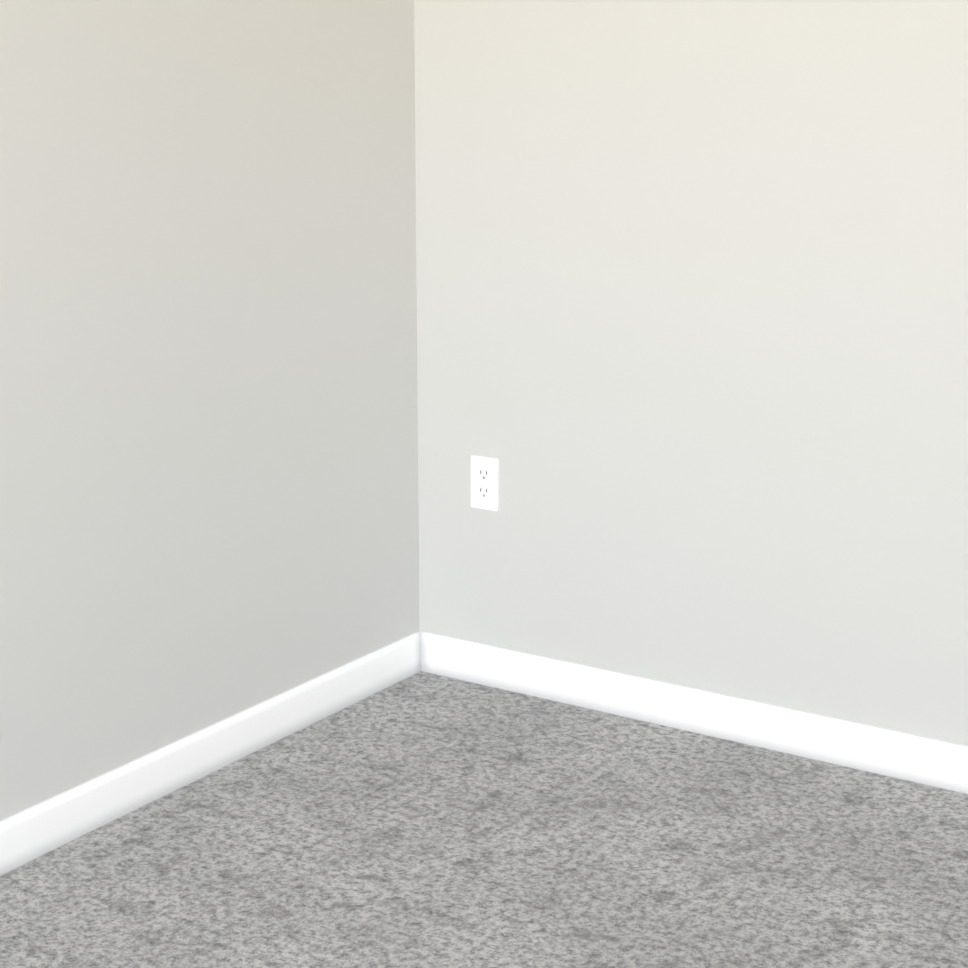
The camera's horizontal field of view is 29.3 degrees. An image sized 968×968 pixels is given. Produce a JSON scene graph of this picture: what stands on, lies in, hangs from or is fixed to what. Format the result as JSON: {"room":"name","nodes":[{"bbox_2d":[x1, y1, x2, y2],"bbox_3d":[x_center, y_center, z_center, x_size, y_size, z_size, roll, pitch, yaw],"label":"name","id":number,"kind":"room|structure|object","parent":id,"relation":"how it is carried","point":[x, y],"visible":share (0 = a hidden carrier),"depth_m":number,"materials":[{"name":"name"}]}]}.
{"room":"empty carpeted room","nodes":[
{"label":"empty carpeted room","id":0,"kind":"room"},
{"bbox_2d":[0,0,418,819],"bbox_3d":[-1.254,-0.397,2.323,0.120,2.440,3.861,9,16,32],"label":"wall","id":1,"kind":"structure","parent":0,"point":[208,402],"depth_m":3.39,"materials":[{"name":"paint"}]},
{"bbox_2d":[0,630,423,874],"bbox_3d":[-1.165,0.741,2.615,0.013,0.090,3.740,9,16,32],"label":"baseboard","id":2,"kind":"structure","parent":1,"relation":"attached to","point":[50,824],"depth_m":3.52,"materials":[{"name":"white wood"}]},
{"bbox_2d":[0,671,967,967],"bbox_3d":[0.713,1.012,1.903,4.222,0.100,4.780,9,16,32],"label":"floor","id":3,"kind":"structure","parent":0,"point":[420,819],"depth_m":3.19,"materials":[{"name":"carpet"}]},
{"bbox_2d":[414,0,967,745],"bbox_3d":[0.780,-0.759,3.803,1.846,2.440,0.920,9,16,32],"label":"wall","id":4,"kind":"structure","parent":0,"point":[692,322],"depth_m":3.60,"materials":[{"name":"paint"}]},
{"bbox_2d":[471,455,498,510],"bbox_3d":[0.001,-0.001,3.943,0.070,0.114,0.007,9,16,32],"label":"electrical outlet","id":5,"kind":"object","parent":4,"relation":"attached to","point":[485,483],"visible":1,"depth_m":3.94,"materials":[{"name":"white plastic"}]},
{"bbox_2d":[424,631,967,793],"bbox_3d":[0.591,0.486,3.659,1.709,0.090,0.013,9,16,32],"label":"baseboard","id":6,"kind":"structure","parent":4,"relation":"attached to","point":[869,748],"depth_m":3.74,"materials":[{"name":"white wood"}]}
]}

